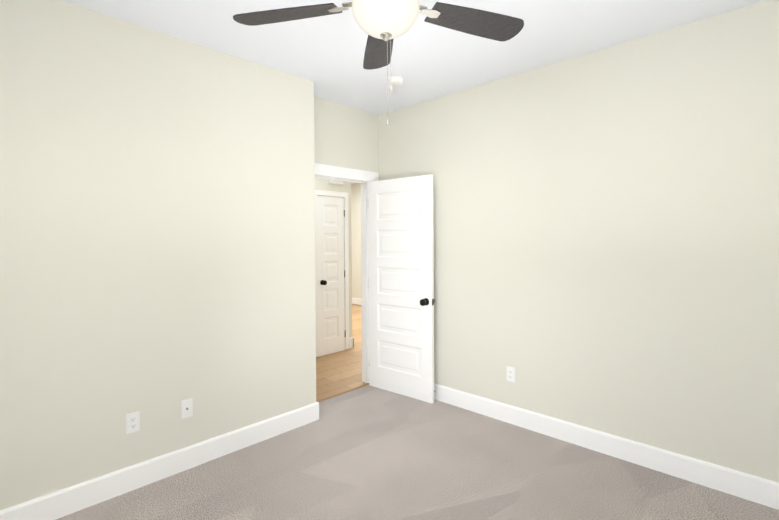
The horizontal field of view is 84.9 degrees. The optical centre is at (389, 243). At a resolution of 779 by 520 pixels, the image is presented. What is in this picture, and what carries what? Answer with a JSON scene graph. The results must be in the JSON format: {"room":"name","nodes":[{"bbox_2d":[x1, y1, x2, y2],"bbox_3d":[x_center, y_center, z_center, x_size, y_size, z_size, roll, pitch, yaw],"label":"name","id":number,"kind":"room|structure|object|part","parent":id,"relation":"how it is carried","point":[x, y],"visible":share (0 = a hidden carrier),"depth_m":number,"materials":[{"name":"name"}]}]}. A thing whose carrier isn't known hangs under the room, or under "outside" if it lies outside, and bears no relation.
{"room":"empty bedroom","nodes":[
{"label":"empty bedroom","id":0,"kind":"room"},
{"bbox_2d":[0,0,315,509],"bbox_3d":[-1.803,0.075,2.495,0.405,2.740,3.044,0,1,44],"label":"wall","id":1,"kind":"structure","parent":0,"point":[157,227],"depth_m":2.53,"materials":[{"name":"white paint"}]},
{"bbox_2d":[126,411,139,433],"bbox_3d":[-1.509,1.052,2.506,0.008,0.115,0.070,0,1,44],"label":"electrical outlet","id":2,"kind":"object","parent":1,"relation":"attached to","point":[133,422],"visible":1,"depth_m":2.50,"materials":[{"name":"white plastic"}]},
{"bbox_2d":[0,402,318,519],"bbox_3d":[-1.596,1.375,2.410,0.016,0.140,2.940,0,1,44],"label":"baseboard","id":3,"kind":"structure","parent":1,"relation":"attached to","point":[71,499],"depth_m":2.57,"materials":[{"name":"white wood"}]},
{"bbox_2d":[181,398,192,418],"bbox_3d":[-1.293,1.055,2.724,0.017,0.115,0.070,0,1,44],"label":"outlet plate","id":4,"kind":"object","parent":1,"relation":"attached to","point":[186,408],"visible":1,"depth_m":2.72,"materials":[{"name":"white plastic"}]},
{"bbox_2d":[315,178,351,337],"bbox_3d":[-2.009,0.056,4.651,0.620,2.740,3.670,0,1,44],"label":"wall","id":5,"kind":"structure","parent":0,"point":[322,184],"depth_m":5.73,"materials":[{"name":"white paint"}]},
{"bbox_2d":[317,195,345,356],"bbox_3d":[-0.735,0.403,5.499,0.106,2.030,0.446,0,1,44],"label":"closet door","id":6,"kind":"structure","parent":5,"relation":"in","point":[331,302],"depth_m":5.51,"materials":[{"name":"white wood"}]},
{"bbox_2d":[315,189,348,356],"bbox_3d":[-0.749,0.365,5.505,0.018,2.091,0.570,0,1,44],"label":"trim","id":7,"kind":"structure","parent":5,"relation":"attached to","point":[346,234],"depth_m":5.66,"materials":[{"name":"white wood"}]},
{"bbox_2d":[328,180,342,184],"bbox_3d":[-0.700,-0.825,5.537,0.038,0.090,0.220,0,1,44],"label":"door chime","id":8,"kind":"object","parent":5,"relation":"attached to","point":[335,182],"visible":0.38,"depth_m":5.51,"materials":[{"name":"white plastic"}]},
{"bbox_2d":[349,337,353,348],"bbox_3d":[-0.517,1.337,5.751,0.016,0.140,0.076,0,1,44],"label":"baseboard","id":9,"kind":"structure","parent":5,"relation":"attached to","point":[351,341],"depth_m":5.74,"materials":[{"name":"white wood"}]},
{"bbox_2d":[316,304,367,401],"bbox_3d":[-2.109,1.463,6.675,6.060,0.088,6.420,0,1,44],"label":"floor","id":10,"kind":"structure","parent":0,"point":[339,371],"depth_m":4.88,"materials":[{"name":"brown wood"}]},
{"bbox_2d":[316,383,368,401],"bbox_3d":[-0.472,1.420,4.048,0.040,0.006,0.760,0,1,44],"label":"trim","id":11,"kind":"structure","parent":10,"relation":"on","point":[339,393],"depth_m":4.06,"materials":[{"name":"brown wood"}]},
{"bbox_2d":[314,96,378,172],"bbox_3d":[-0.458,0.052,4.101,0.120,2.740,1.136,0,1,44],"label":"wall","id":12,"kind":"structure","parent":0,"point":[345,136],"depth_m":4.05,"materials":[{"name":"white paint"}]},
{"bbox_2d":[314,163,378,382],"bbox_3d":[-0.500,0.352,4.059,0.168,2.142,0.974,0,1,44],"label":"door frame","id":13,"kind":"structure","parent":12,"relation":"attached to","point":[363,178],"depth_m":4.32,"materials":[{"name":"white wood"}]},
{"bbox_2d":[368,174,434,403],"bbox_3d":[0.106,0.401,4.041,0.768,2.030,0.176,0,1,44],"label":"bedroom door","id":14,"kind":"structure","parent":13,"relation":"attached to","point":[401,279],"depth_m":3.98,"materials":[{"name":"white wood"}]},
{"bbox_3d":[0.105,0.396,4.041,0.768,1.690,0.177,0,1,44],"label":"knob","id":15,"kind":"part","parent":14,"relation":"part of","materials":[{"name":"black metal"}]},
{"bbox_2d":[351,183,361,298],"bbox_3d":[0.064,0.003,8.933,6.060,2.740,0.120,0,1,44],"label":"wall","id":16,"kind":"structure","parent":0,"point":[356,235],"depth_m":9.63,"materials":[{"name":"white paint"}]},
{"bbox_2d":[352,298,361,304],"bbox_3d":[0.068,1.303,8.855,5.940,0.140,0.016,0,1,44],"label":"baseboard","id":17,"kind":"structure","parent":16,"relation":"attached to","point":[357,301],"depth_m":9.61,"materials":[{"name":"white wood"}]},
{"bbox_2d":[62,0,766,183],"bbox_3d":[-1.133,-1.372,4.931,9.870,0.100,7.520,0,1,44],"label":"ceiling","id":18,"kind":"structure","parent":0,"point":[428,61],"depth_m":2.70,"materials":[{"name":"white paint"}]},
{"bbox_2d":[233,0,523,125],"bbox_3d":[0.002,-0.869,1.567,1.173,0.855,1.194,0,1,44],"label":"ceiling fan","id":19,"kind":"object","parent":18,"relation":"hanging from","point":[382,24],"visible":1,"depth_m":1.68,"materials":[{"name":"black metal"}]},
{"bbox_3d":[-0.014,-0.871,1.602,0.254,0.172,0.254,0,1,44],"label":"globe","id":20,"kind":"part","parent":19,"relation":"part of","materials":[{"name":"white glass"}]},
{"bbox_2d":[387,76,403,85],"bbox_3d":[0.048,-1.294,3.397,0.136,0.040,0.136,0,1,44],"label":"smoke detector","id":21,"kind":"object","parent":18,"relation":"attached to","point":[395,80],"visible":0.94,"depth_m":3.36,"materials":[{"name":"white plastic"}]},
{"bbox_2d":[56,385,778,519],"bbox_3d":[-0.087,1.494,1.656,3.810,0.100,4.180,0,1,44],"label":"floor carpet","id":22,"kind":"object","parent":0,"point":[368,452],"depth_m":2.58,"materials":[{"name":"grey carpet"}]},
{"bbox_2d":[378,0,778,482],"bbox_3d":[1.311,0.051,3.106,3.810,2.740,0.120,0,1,44],"label":"wall","id":23,"kind":"structure","parent":0,"point":[606,238],"depth_m":2.80,"materials":[{"name":"white paint"}]},
{"bbox_2d":[507,366,514,381],"bbox_3d":[0.959,1.033,3.371,0.070,0.115,0.008,0,1,44],"label":"electrical outlet","id":24,"kind":"object","parent":23,"relation":"attached to","point":[510,374],"visible":1,"depth_m":3.37,"materials":[{"name":"white plastic"}]},
{"bbox_2d":[434,383,778,509],"bbox_3d":[1.228,1.352,3.111,3.690,0.140,0.016,0,1,44],"label":"baseboard","id":25,"kind":"structure","parent":23,"relation":"attached to","point":[756,489],"depth_m":2.78,"materials":[{"name":"white wood"}]}
]}

